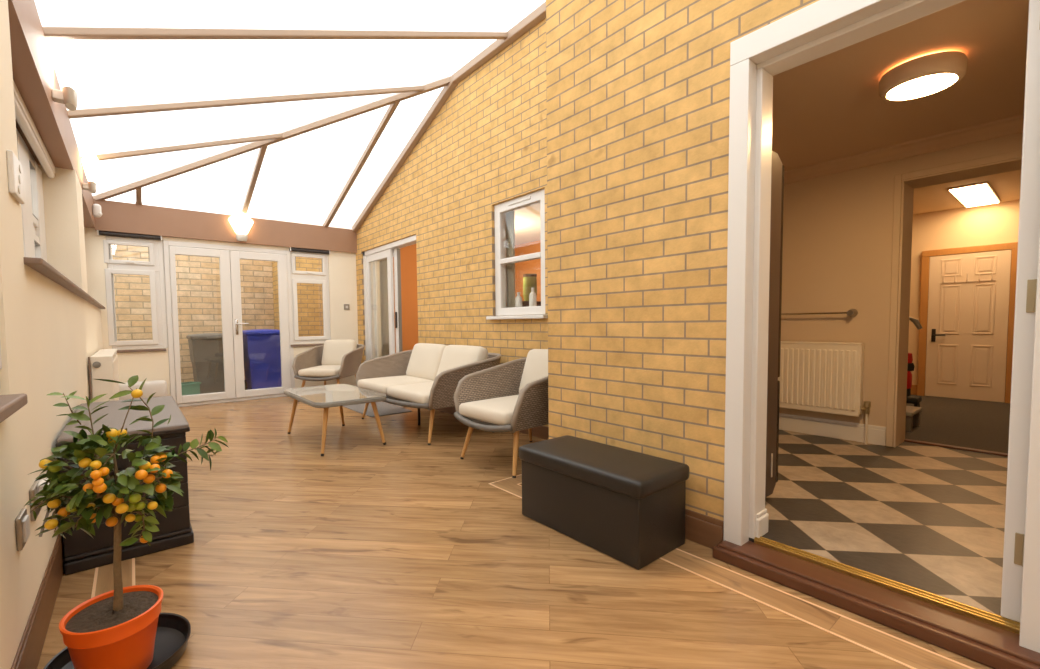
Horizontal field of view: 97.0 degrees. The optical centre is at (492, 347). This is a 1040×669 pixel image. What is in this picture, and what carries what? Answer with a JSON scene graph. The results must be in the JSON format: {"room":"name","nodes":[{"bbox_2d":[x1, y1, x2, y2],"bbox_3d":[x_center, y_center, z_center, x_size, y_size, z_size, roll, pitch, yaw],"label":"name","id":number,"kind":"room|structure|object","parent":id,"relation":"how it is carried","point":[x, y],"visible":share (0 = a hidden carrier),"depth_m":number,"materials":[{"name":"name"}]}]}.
{"room":"conservatory","nodes":[
{"label":"conservatory","id":0,"kind":"room"},
{"bbox_2d":[0,0,102,668],"bbox_3d":[-1.955,-0.297,1.836,0.250,2.450,8.520,-3,4,-38],"label":"wall","id":1,"kind":"structure","parent":0,"point":[49,333],"depth_m":1.49,"materials":[{"name":"beige paint"}]},
{"bbox_2d":[0,342,1,388],"bbox_3d":[-0.890,-0.058,0.635,0.076,0.406,1.498,-3,4,-38],"label":"window","id":2,"kind":"structure","parent":1,"relation":"in","point":[0,342],"depth_m":1.19,"materials":[{"name":"white plastic"}]},
{"bbox_2d":[0,394,27,422],"bbox_3d":[-0.836,0.166,0.572,0.175,0.030,1.520,-3,4,-38],"label":"window sill","id":3,"kind":"structure","parent":1,"relation":"attached to","point":[9,404],"depth_m":1.09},
{"bbox_2d":[6,150,24,203],"bbox_3d":[-1.480,-0.525,1.430,0.016,0.125,0.165,-3,4,-38],"label":"switch panel","id":4,"kind":"object","parent":1,"relation":"attached to","point":[14,167],"visible":1,"depth_m":1.39,"materials":[{"name":"beige plastic"}]},
{"bbox_2d":[15,508,29,550],"bbox_3d":[-1.309,0.507,1.283,0.018,0.090,0.095,-3,4,-38],"label":"power socket","id":5,"kind":"object","parent":1,"relation":"attached to","point":[22,525],"visible":1,"depth_m":1.26,"materials":[{"name":"silver"}]},
{"bbox_2d":[16,128,46,261],"bbox_3d":[-2.434,-0.772,2.279,0.082,0.893,2.298,-3,4,-38],"label":"window","id":6,"kind":"structure","parent":1,"relation":"in","point":[33,218],"depth_m":2.80,"materials":[{"name":"white plastic"}]},
{"bbox_2d":[11,533,64,668],"bbox_3d":[-1.839,0.839,1.976,0.010,0.165,8.520,-3,4,-38],"label":"baseboard","id":7,"kind":"structure","parent":1,"relation":"attached to","point":[29,651],"depth_m":1.45,"materials":[{"name":"brown wood"}]},
{"bbox_2d":[29,478,51,536],"bbox_3d":[-1.454,0.522,1.488,0.042,0.172,0.150,-3,4,-38],"label":"power socket","id":8,"kind":"object","parent":1,"relation":"attached to","point":[34,489],"visible":0.48,"depth_m":1.47,"materials":[{"name":"beige"}]},
{"bbox_2d":[8,0,94,227],"bbox_3d":[-2.032,-1.362,1.832,0.273,0.320,8.680,-3,4,-38],"label":"beam","id":9,"kind":"structure","parent":1,"relation":"attached to","point":[34,73],"depth_m":2.30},
{"bbox_2d":[13,80,55,177],"bbox_3d":[-2.370,-1.175,2.306,0.050,0.085,2.250,-3,4,-38],"label":"blind headrail","id":10,"kind":"object","parent":9,"relation":"attached to","point":[22,116],"visible":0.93,"depth_m":2.50,"materials":[{"name":"white plastic"}]},
{"bbox_2d":[51,40,83,110],"bbox_3d":[-2.268,-1.484,2.456,0.134,0.390,0.307,-3,4,-38],"label":"wall lamp","id":11,"kind":"object","parent":9,"relation":"attached to","point":[68,59],"visible":0.91,"depth_m":2.40,"materials":[{"name":"beige glass"}]},
{"bbox_2d":[82,149,99,192],"bbox_3d":[-3.426,-1.506,3.924,0.122,0.358,0.282,-3,4,-38],"label":"wall lamp","id":12,"kind":"object","parent":9,"relation":"attached to","point":[91,164],"visible":1,"depth_m":3.87,"materials":[{"name":"beige glass"}]},
{"bbox_2d":[92,204,101,216],"bbox_3d":[-4.244,-1.467,4.937,0.081,0.140,0.071,-3,4,-38],"label":"sensor","id":13,"kind":"object","parent":9,"relation":"attached to","point":[96,208],"visible":1,"depth_m":4.91,"materials":[{"name":"white plastic"}]},
{"bbox_2d":[23,257,93,300],"bbox_3d":[-2.433,-0.326,2.497,0.275,0.022,2.650,-3,4,-38],"label":"window sill","id":14,"kind":"structure","parent":1,"relation":"attached to","point":[39,265],"depth_m":1.88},
{"bbox_2d":[87,299,104,308],"bbox_3d":[-3.899,-0.406,4.364,0.275,0.022,2.020,-3,4,-38],"label":"window sill","id":15,"kind":"structure","parent":1,"relation":"attached to","point":[95,303],"depth_m":4.19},
{"bbox_2d":[88,349,119,402],"bbox_3d":[-3.382,0.422,4.031,0.148,0.760,1.516,-3,4,-38],"label":"radiator","id":16,"kind":"object","parent":1,"relation":"attached to","point":[104,363],"visible":0.62,"depth_m":3.45,"materials":[{"name":"white"}]},
{"bbox_2d":[90,349,116,358],"bbox_3d":[-3.384,0.052,4.024,0.128,0.020,1.500,-3,4,-38],"label":"grille","id":17,"kind":"object","parent":16,"relation":"attached to","point":[103,353],"depth_m":3.66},
{"bbox_2d":[84,227,357,395],"bbox_3d":[-3.431,-0.506,6.190,3.270,2.450,0.160,-3,4,-38],"label":"wall","id":18,"kind":"structure","parent":0,"point":[154,365],"depth_m":5.82,"materials":[{"name":"beige paint"}]},
{"bbox_2d":[103,236,167,352],"bbox_3d":[-4.261,-0.617,5.460,0.614,1.348,0.105,-3,4,-38],"label":"window","id":19,"kind":"structure","parent":18,"relation":"in","point":[154,268],"depth_m":5.49,"materials":[{"name":"white plastic"}]},
{"bbox_2d":[97,230,161,240],"bbox_3d":[-4.241,-1.308,5.388,0.595,0.055,0.049,-3,4,-38],"label":"roller blind","id":20,"kind":"object","parent":19,"relation":"attached to","point":[105,233],"visible":1,"depth_m":5.37,"materials":[{"name":"grey fabric"}]},
{"bbox_2d":[93,199,356,252],"bbox_3d":[-3.291,-1.558,6.121,3.047,0.345,0.050,-3,4,-38],"label":"beam","id":21,"kind":"structure","parent":18,"relation":"attached to","point":[120,217],"depth_m":5.85,"materials":[{"name":"brown wood"}]},
{"bbox_2d":[228,212,252,240],"bbox_3d":[-3.284,-1.580,6.011,0.294,0.374,0.128,-3,4,-38],"label":"wall lamp","id":22,"kind":"object","parent":21,"relation":"attached to","point":[241,223],"visible":1,"depth_m":5.98,"materials":[{"name":"beige glass"}]},
{"bbox_2d":[163,240,294,406],"bbox_3d":[-3.448,-0.306,6.132,1.461,2.058,0.102,-3,4,-38],"label":"door frame","id":23,"kind":"structure","parent":18,"relation":"in","point":[166,244],"depth_m":5.87,"materials":[{"name":"white plastic"}]},
{"bbox_2d":[169,246,235,403],"bbox_3d":[-3.700,-0.281,5.886,0.650,1.950,0.060,-3,4,-38],"label":"door","id":24,"kind":"structure","parent":23,"relation":"attached to","point":[223,255],"depth_m":5.96,"materials":[{"name":"white plastic"}]},
{"bbox_2d":[230,250,290,397],"bbox_3d":[-3.146,-0.308,6.278,0.697,1.950,0.126,-3,4,-38],"label":"door","id":25,"kind":"structure","parent":23,"relation":"attached to","point":[235,256],"depth_m":6.23,"materials":[{"name":"white plastic"}]},
{"bbox_2d":[290,251,330,346],"bbox_3d":[-2.670,-0.696,6.706,0.579,1.358,0.105,-3,4,-38],"label":"window","id":26,"kind":"structure","parent":18,"relation":"in","point":[311,277],"depth_m":6.70,"materials":[{"name":"white plastic"}]},
{"bbox_2d":[289,247,329,254],"bbox_3d":[-2.634,-1.393,6.646,0.560,0.055,0.049,-3,4,-38],"label":"roller blind","id":27,"kind":"object","parent":26,"relation":"attached to","point":[290,248],"visible":1,"depth_m":6.62,"materials":[{"name":"grey fabric"}]},
{"bbox_2d":[344,304,349,309],"bbox_3d":[-2.224,-0.614,7.020,0.086,0.086,0.018,-3,4,-38],"label":"light switch","id":28,"kind":"object","parent":18,"relation":"attached to","point":[346,306],"visible":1,"depth_m":7.01,"materials":[{"name":"silver"}]},
{"bbox_2d":[42,1,545,231],"bbox_3d":[-0.801,-2.120,2.703,3.348,1.209,8.780,-3,4,-38],"label":"roof beams","id":29,"kind":"structure","parent":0,"point":[504,39],"depth_m":4.18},
{"bbox_2d":[393,244,417,352],"bbox_3d":[-0.975,-0.671,8.302,2.650,2.500,0.100,-3,4,-38],"label":"wall","id":30,"kind":"structure","parent":0,"point":[408,255],"depth_m":7.87,"materials":[{"name":"orange paint"}]},
{"bbox_2d":[379,259,388,355],"bbox_3d":[-1.726,-0.519,7.298,0.077,2.280,0.522,-3,4,-38],"label":"curtain","id":31,"kind":"object","parent":30,"relation":"hanging from","point":[383,263],"visible":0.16,"depth_m":7.22,"materials":[{"name":"grey fabric"}]},
{"bbox_2d":[356,18,548,426],"bbox_3d":[-0.485,-1.042,5.274,0.280,3.545,5.240,-3,4,-38],"label":"wall","id":32,"kind":"structure","parent":0,"point":[485,148],"depth_m":4.67,"materials":[{"name":"yellow brick"}]},
{"bbox_2d":[363,235,415,360],"bbox_3d":[-1.318,-0.367,6.399,0.260,2.098,1.688,-3,4,-38],"label":"door","id":33,"kind":"structure","parent":32,"relation":"in","point":[371,258],"depth_m":6.66,"materials":[{"name":"glass"},{"name":"white upvc"}]},
{"bbox_2d":[435,406,548,439],"bbox_3d":[0.029,0.712,4.493,0.020,0.110,3.020,-3,4,-38],"label":"baseboard","id":34,"kind":"structure","parent":32,"relation":"attached to","point":[542,432],"depth_m":4.03,"materials":[{"name":"brown wood"}]},
{"bbox_2d":[486,189,547,319],"bbox_3d":[0.307,-0.810,4.233,0.335,1.098,0.790,-3,4,-38],"label":"window","id":35,"kind":"structure","parent":32,"relation":"in","point":[500,210],"depth_m":4.28,"materials":[{"name":"white plastic"}]},
{"bbox_2d":[506,211,514,307],"bbox_3d":[0.174,-0.863,4.466,0.032,0.985,0.117,-3,4,-38],"label":"curtain","id":36,"kind":"object","parent":35,"relation":"hanging from","point":[510,215],"visible":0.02,"depth_m":4.45,"materials":[{"name":"fabric"}]},
{"bbox_2d":[37,396,993,668],"bbox_3d":[-0.651,0.894,2.962,3.550,0.081,8.800,-3,4,-38],"label":"floor","id":37,"kind":"structure","parent":0,"point":[365,553],"depth_m":1.80,"materials":[{"name":"brown wood"}]},
{"bbox_2d":[43,613,190,668],"bbox_3d":[-1.095,0.917,1.355,0.346,0.054,0.346,-3,4,-38],"label":"saucer","id":38,"kind":"object","parent":37,"relation":"on","point":[173,631],"visible":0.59,"depth_m":1.42,"materials":[{"name":"black plastic"}]},
{"bbox_2d":[25,375,228,668],"bbox_3d":[-1.057,0.507,1.351,0.310,0.854,0.409,1,3,23],"label":"citrus tree","id":39,"kind":"object","parent":38,"relation":"on","point":[116,628],"visible":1,"depth_m":1.26,"materials":[{"name":"green plant"}]},
{"bbox_2d":[56,396,193,574],"bbox_3d":[-1.901,0.616,2.417,0.448,0.565,1.127,-3,4,-38],"label":"cabinet","id":40,"kind":"object","parent":37,"relation":"on","point":[82,552],"visible":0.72,"depth_m":2.05,"materials":[{"name":"black wood"}]},
{"bbox_2d":[119,380,167,399],"bbox_3d":[-4.140,0.587,5.425,0.500,0.365,0.130,-3,4,-38],"label":"heater","id":41,"kind":"object","parent":37,"relation":"on","point":[158,386],"visible":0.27,"depth_m":5.42,"materials":[{"name":"beige paint"}]},
{"bbox_2d":[292,340,364,401],"bbox_3d":[-2.231,0.302,6.384,0.740,0.795,0.926,0,3,7],"label":"wicker armchair","id":42,"kind":"object","parent":37,"relation":"on","point":[335,359],"visible":0.97,"depth_m":6.34,"materials":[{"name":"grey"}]},
{"bbox_2d":[298,365,340,376],"bbox_3d":[-2.241,0.320,6.299,0.526,0.119,0.700,0,3,7],"label":"seat cushion","id":43,"kind":"object","parent":42,"relation":"on","point":[303,370],"depth_m":5.98,"materials":[{"name":"beige fabric"}]},
{"bbox_2d":[321,340,356,364],"bbox_3d":[-2.204,0.091,6.615,0.482,0.398,0.240,0,3,7],"label":"cushion","id":44,"kind":"object","parent":42,"relation":"on","point":[333,350],"depth_m":6.55,"materials":[{"name":"beige fabric"}]},
{"bbox_2d":[284,384,386,455],"bbox_3d":[-1.395,0.602,4.038,0.600,0.420,1.050,-3,4,-38],"label":"coffee table","id":45,"kind":"object","parent":37,"relation":"on","point":[333,395],"visible":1,"depth_m":3.82,"materials":[{"name":"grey glass"}]},
{"bbox_2d":[343,401,411,416],"bbox_3d":[-1.384,0.729,5.470,0.500,0.008,0.900,-3,4,-38],"label":"door mat","id":46,"kind":"object","parent":37,"relation":"on","point":[383,408],"visible":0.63,"depth_m":5.39,"materials":[{"name":"grey fabric"}]},
{"bbox_2d":[356,343,501,444],"bbox_3d":[-0.671,0.379,4.546,0.886,0.795,1.637,-3,4,-38],"label":"wicker sofa","id":47,"kind":"object","parent":37,"relation":"on","point":[426,376],"visible":0.81,"depth_m":4.42,"materials":[{"name":"beige"}]},
{"bbox_2d":[357,375,433,394],"bbox_3d":[-0.960,0.384,4.774,0.660,0.119,0.711,-3,4,-38],"label":"seat cushion","id":48,"kind":"object","parent":47,"relation":"on","point":[378,383],"depth_m":4.65,"materials":[{"name":"beige fabric"}]},
{"bbox_2d":[387,382,432,403],"bbox_3d":[-0.518,0.408,4.213,0.660,0.119,0.711,-3,4,-38],"label":"seat cushion","id":49,"kind":"object","parent":47,"relation":"on","point":[418,392],"depth_m":4.05,"materials":[{"name":"beige fabric"}]},
{"bbox_2d":[406,343,445,380],"bbox_3d":[-0.695,0.160,4.925,0.240,0.398,0.642,-3,4,-38],"label":"cushion","id":50,"kind":"object","parent":47,"relation":"on","point":[425,359],"depth_m":4.81,"materials":[{"name":"beige fabric"}]},
{"bbox_2d":[437,345,487,374],"bbox_3d":[-0.300,0.182,4.422,0.240,0.398,0.642,-3,4,-38],"label":"cushion","id":51,"kind":"object","parent":47,"relation":"on","point":[450,356],"depth_m":4.37,"materials":[{"name":"beige fabric"}]},
{"bbox_2d":[453,349,547,477],"bbox_3d":[0.244,0.426,3.410,0.926,0.795,0.740,-3,4,-40],"label":"wicker armchair","id":52,"kind":"object","parent":37,"relation":"on","point":[512,396],"visible":0.67,"depth_m":3.31,"materials":[{"name":"beige wicker"}]},
{"bbox_2d":[459,395,518,424],"bbox_3d":[0.178,0.444,3.355,0.700,0.119,0.526,-3,4,-40],"label":"seat cushion","id":53,"kind":"object","parent":52,"relation":"on","point":[499,409],"depth_m":3.17,"materials":[{"name":"beige fabric"}]},
{"bbox_2d":[519,349,547,392],"bbox_3d":[0.428,0.218,3.556,0.240,0.398,0.482,-3,4,-40],"label":"cushion","id":54,"kind":"object","parent":52,"relation":"on","point":[536,364],"depth_m":3.58,"materials":[{"name":"beige fabric"}]},
{"bbox_2d":[91,474,974,668],"bbox_3d":[-0.594,0.862,2.814,2.780,0.004,8.300,-3,4,-38],"label":"inlay","id":55,"kind":"object","parent":37,"relation":"on","point":[133,559],"visible":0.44,"depth_m":1.62,"materials":[{"name":"brown"}]},
{"bbox_2d":[519,435,688,569],"bbox_3d":[0.507,0.692,2.219,0.385,0.370,0.735,-3,4,-38],"label":"ottoman","id":56,"kind":"object","parent":37,"relation":"on","point":[628,506],"visible":1,"depth_m":2.02,"materials":[{"name":"leather"}]},
{"bbox_2d":[713,540,1039,668],"bbox_3d":[1.445,0.880,1.425,0.185,0.058,1.448,-3,4,-38],"label":"threshold","id":57,"kind":"object","parent":37,"relation":"on","point":[986,644],"visible":0.83,"depth_m":1.51,"materials":[{"name":"brown wood"}]},
{"bbox_2d":[754,536,1019,634],"bbox_3d":[1.370,0.834,1.648,0.045,0.029,0.794,-3,4,-38],"label":"threshold strip","id":58,"kind":"object","parent":57,"relation":"on","point":[987,617],"visible":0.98,"depth_m":1.59,"materials":[{"name":"gold metal"}]},
{"bbox_2d":[515,240,540,300],"bbox_3d":[1.609,-0.639,7.075,0.100,2.500,5.020,-3,4,-38],"label":"wall","id":59,"kind":"structure","parent":0,"point":[531,266],"depth_m":8.19,"materials":[{"name":"orange paint"}]},
{"bbox_2d":[515,203,540,244],"bbox_3d":[0.560,-1.806,6.266,2.650,0.100,5.120,-3,4,-38],"label":"ceiling","id":60,"kind":"structure","parent":0,"point":[527,219],"depth_m":6.66,"materials":[{"name":"beige paint"}]},
{"bbox_2d":[546,0,818,520],"bbox_3d":[1.488,-0.711,1.380,0.140,3.240,3.580,-3,4,-38],"label":"wall","id":61,"kind":"structure","parent":0,"point":[638,91],"depth_m":2.23,"materials":[{"name":"yellow brick"}]},
{"bbox_2d":[685,508,723,548],"bbox_3d":[1.444,0.842,1.411,0.020,0.135,3.580,-3,4,-38],"label":"baseboard","id":62,"kind":"structure","parent":61,"relation":"attached to","point":[702,529],"depth_m":2.04,"materials":[{"name":"brown wood"}]},
{"bbox_2d":[723,0,1039,652],"bbox_3d":[1.342,-0.191,1.622,0.195,2.079,0.922,-3,4,-38],"label":"door frame","id":63,"kind":"structure","parent":61,"relation":"in","point":[821,28],"depth_m":1.87,"materials":[{"name":"white wood"}]},
{"bbox_2d":[1001,0,1039,621],"bbox_3d":[1.862,-0.160,1.576,0.776,1.950,0.048,-3,4,-38],"label":"door","id":64,"kind":"structure","parent":63,"relation":"attached to","point":[1029,211],"depth_m":1.35,"materials":[{"name":"white wood"}]},
{"bbox_2d":[749,395,1009,615],"bbox_3d":[3.582,0.790,3.304,5.560,0.150,3.320,-3,4,-38],"label":"floor","id":65,"kind":"structure","parent":0,"point":[929,518],"depth_m":2.33,"materials":[{"name":"tile"}]},
{"bbox_2d":[765,151,783,497],"bbox_3d":[1.115,-0.078,2.434,0.440,1.735,0.604,-3,4,-38],"label":"fridge","id":66,"kind":"object","parent":65,"relation":"on","point":[777,169],"visible":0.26,"depth_m":2.28,"materials":[{"name":"grey"}]},
{"bbox_2d":[905,406,921,431],"bbox_3d":[3.484,0.601,3.919,0.380,0.165,0.210,-3,4,-38],"label":"step stool","id":67,"kind":"object","parent":65,"relation":"on","point":[912,412],"visible":0.41,"depth_m":3.81,"materials":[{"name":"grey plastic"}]},
{"bbox_2d":[906,317,922,406],"bbox_3d":[3.919,0.184,4.319,0.232,0.947,0.170,-3,4,-38],"label":"vacuum cleaner","id":68,"kind":"object","parent":65,"relation":"on","point":[911,399],"visible":0.39,"depth_m":4.28,"materials":[{"name":"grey plastic"}]},
{"bbox_2d":[904,439,1007,456],"bbox_3d":[3.601,0.730,2.890,0.055,0.012,1.520,-3,4,-38],"label":"threshold strip","id":69,"kind":"object","parent":65,"relation":"on","point":[905,440],"visible":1,"depth_m":3.25,"materials":[{"name":"brown wood"}]},
{"bbox_2d":[772,0,1028,214],"bbox_3d":[3.574,-1.483,3.201,5.450,0.140,3.520,-3,4,-38],"label":"ceiling","id":70,"kind":"structure","parent":0,"point":[828,107],"depth_m":2.48,"materials":[{"name":"paint"}]},
{"bbox_2d":[879,51,967,100],"bbox_3d":[2.050,-1.290,2.197,0.310,0.104,0.310,-3,4,-38],"label":"ceiling lamp","id":71,"kind":"object","parent":70,"relation":"attached to","point":[928,74],"visible":1,"depth_m":2.13,"materials":[{"name":"beige plastic"}]},
{"bbox_2d":[887,74,956,99],"bbox_3d":[2.050,-1.243,2.200,0.242,0.010,0.242,-3,4,-38],"label":"diffuser","id":72,"kind":"object","parent":71,"relation":"attached to","point":[924,85],"depth_m":2.18,"materials":[{"name":"white plastic"}]},
{"bbox_2d":[947,182,1000,206],"bbox_3d":[4.901,-1.534,4.661,1.140,0.022,0.270,-3,4,-38],"label":"recessed light","id":73,"kind":"object","parent":70,"relation":"in","point":[977,194],"visible":1,"depth_m":4.57,"materials":[{"name":"beige plastic"}]},
{"bbox_2d":[779,133,1022,430],"bbox_3d":[3.281,-0.382,2.992,0.280,2.230,3.280,-3,4,-38],"label":"wall","id":74,"kind":"structure","parent":0,"point":[838,227],"depth_m":3.48,"materials":[{"name":"paint"}]},
{"bbox_2d":[781,309,857,316],"bbox_3d":[2.475,-0.271,3.745,0.067,0.064,0.794,-3,4,-38],"label":"towel rail","id":75,"kind":"object","parent":74,"relation":"attached to","point":[852,312],"visible":0.55,"depth_m":3.53,"materials":[{"name":"silver metal"}]},
{"bbox_2d":[778,341,870,443],"bbox_3d":[2.511,0.331,3.720,0.093,0.750,0.881,-3,4,-38],"label":"radiator","id":76,"kind":"object","parent":74,"relation":"attached to","point":[823,377],"visible":0.68,"depth_m":3.57,"materials":[{"name":"white metal"}]},
{"bbox_2d":[781,341,863,344],"bbox_3d":[2.484,-0.037,3.721,0.075,0.014,0.823,-3,4,-38],"label":"grille","id":77,"kind":"object","parent":76,"relation":"attached to","point":[782,342],"depth_m":3.59,"materials":[{"name":"white metal"}]},
{"bbox_2d":[779,413,885,445],"bbox_3d":[2.553,0.634,3.749,0.018,0.140,1.019,-3,4,-38],"label":"baseboard","id":78,"kind":"structure","parent":74,"relation":"attached to","point":[850,431],"depth_m":3.59,"materials":[{"name":"white wood"}]},
{"bbox_2d":[784,114,1023,184],"bbox_3d":[3.160,-1.343,2.781,0.090,0.085,3.160,-3,4,-38],"label":"coving","id":79,"kind":"structure","parent":74,"relation":"attached to","point":[1012,125],"depth_m":3.14,"materials":[{"name":"white paint"}]},
{"bbox_2d":[886,150,1021,446],"bbox_3d":[3.473,-0.226,2.750,0.299,1.940,1.630,-3,4,-38],"label":"door frame","id":80,"kind":"structure","parent":74,"relation":"attached to","point":[906,183],"depth_m":3.27,"materials":[{"name":"paint"}]},
{"bbox_2d":[908,199,1019,384],"bbox_3d":[5.658,-0.612,4.925,0.120,2.430,3.400,-3,4,-38],"label":"wall","id":81,"kind":"structure","parent":0,"point":[996,223],"depth_m":5.27,"materials":[{"name":"paint"}]},
{"bbox_2d":[911,385,916,394],"bbox_3d":[4.884,0.504,5.879,0.016,0.120,0.820,-3,4,-38],"label":"baseboard","id":82,"kind":"structure","parent":81,"relation":"attached to","point":[914,387],"depth_m":5.57,"materials":[{"name":"brown wood"}]},
{"bbox_2d":[917,242,1017,402],"bbox_3d":[5.335,-0.266,5.180,0.101,1.720,0.775,-3,4,-38],"label":"door","id":83,"kind":"structure","parent":81,"relation":"in","point":[964,350],"depth_m":5.17,"materials":[{"name":"paint"}]},
{"bbox_3d":[0.591,0.701,6.396,2.650,0.080,5.120,-3,4,-38],"label":"floor","id":84,"kind":"structure","parent":0,"visible":0},
{"bbox_2d":[517,301,540,315],"bbox_3d":[0.615,-0.007,6.714,1.200,1.300,0.483,-3,4,-38],"label":"sideboard","id":85,"kind":"object","parent":84,"relation":"on","point":[524,303],"visible":0.02,"depth_m":6.32,"materials":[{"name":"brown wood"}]},
{"bbox_2d":[523,274,536,300],"bbox_3d":[0.532,-0.839,6.488,0.200,0.385,0.200,-3,4,-38],"label":"storage jar","id":86,"kind":"object","parent":85,"relation":"on","point":[529,280],"visible":0.79,"depth_m":6.41,"materials":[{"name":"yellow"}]},
{"label":"outside","id":87,"kind":"structure","parent":0,"visible":0},
{"bbox_3d":[-5.288,0.744,8.022,9.500,0.090,4.910,-3,4,-38],"label":"yard","id":88,"kind":"structure","parent":87,"visible":0},
{"bbox_2d":[175,381,200,394],"bbox_3d":[-4.252,0.634,6.382,0.230,0.275,0.290,1,3,23],"label":"crate","id":89,"kind":"object","parent":88,"relation":"on","point":[188,388],"visible":0.49,"depth_m":6.35,"materials":[{"name":"green plastic"}]},
{"bbox_2d":[112,245,274,382],"bbox_3d":[-6.178,-0.402,6.199,5.950,2.410,0.260,-3,4,-38],"label":"wall","id":90,"kind":"structure","parent":88,"relation":"on","point":[197,277],"depth_m":7.21,"materials":[{"name":"brick"}]},
{"bbox_2d":[186,333,224,393],"bbox_3d":[-4.176,0.266,6.901,0.626,0.953,0.745,-3,4,-38],"label":"wheelie bin","id":91,"kind":"object","parent":88,"relation":"on","point":[205,349],"visible":0.51,"depth_m":6.62,"materials":[{"name":"grey plastic"}]},
{"bbox_2d":[242,329,281,389],"bbox_3d":[-3.622,0.216,7.271,0.583,1.000,0.745,-3,4,-38],"label":"wheelie bin","id":92,"kind":"object","parent":88,"relation":"on","point":[261,347],"visible":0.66,"depth_m":7.02,"materials":[{"name":"blue plastic"}]},
{"bbox_2d":[265,130,395,336],"bbox_3d":[-2.345,-1.514,8.940,3.550,4.250,0.550,-3,4,-38],"label":"wall","id":93,"kind":"structure","parent":88,"relation":"on","point":[305,177],"depth_m":7.97,"materials":[{"name":"yellow brick"}]},
{"bbox_3d":[0.393,-0.337,4.314,0.219,0.035,0.760,-3,4,-38],"label":"window sill","id":94,"kind":"structure","parent":0,"visible":0},
{"bbox_2d":[515,292,521,306],"bbox_3d":[0.255,-0.446,4.449,0.070,0.170,0.069,-3,4,-38],"label":"bottle","id":95,"kind":"object","parent":94,"relation":"on","point":[518,300],"visible":0.85,"depth_m":4.42,"materials":[{"name":"white"}]},
{"bbox_2d":[529,288,536,306],"bbox_3d":[0.377,-0.454,4.277,0.070,0.200,0.069,-3,4,-38],"label":"bottle","id":96,"kind":"object","parent":94,"relation":"on","point":[532,297],"visible":0.86,"depth_m":4.25,"materials":[{"name":"white ceramic"}]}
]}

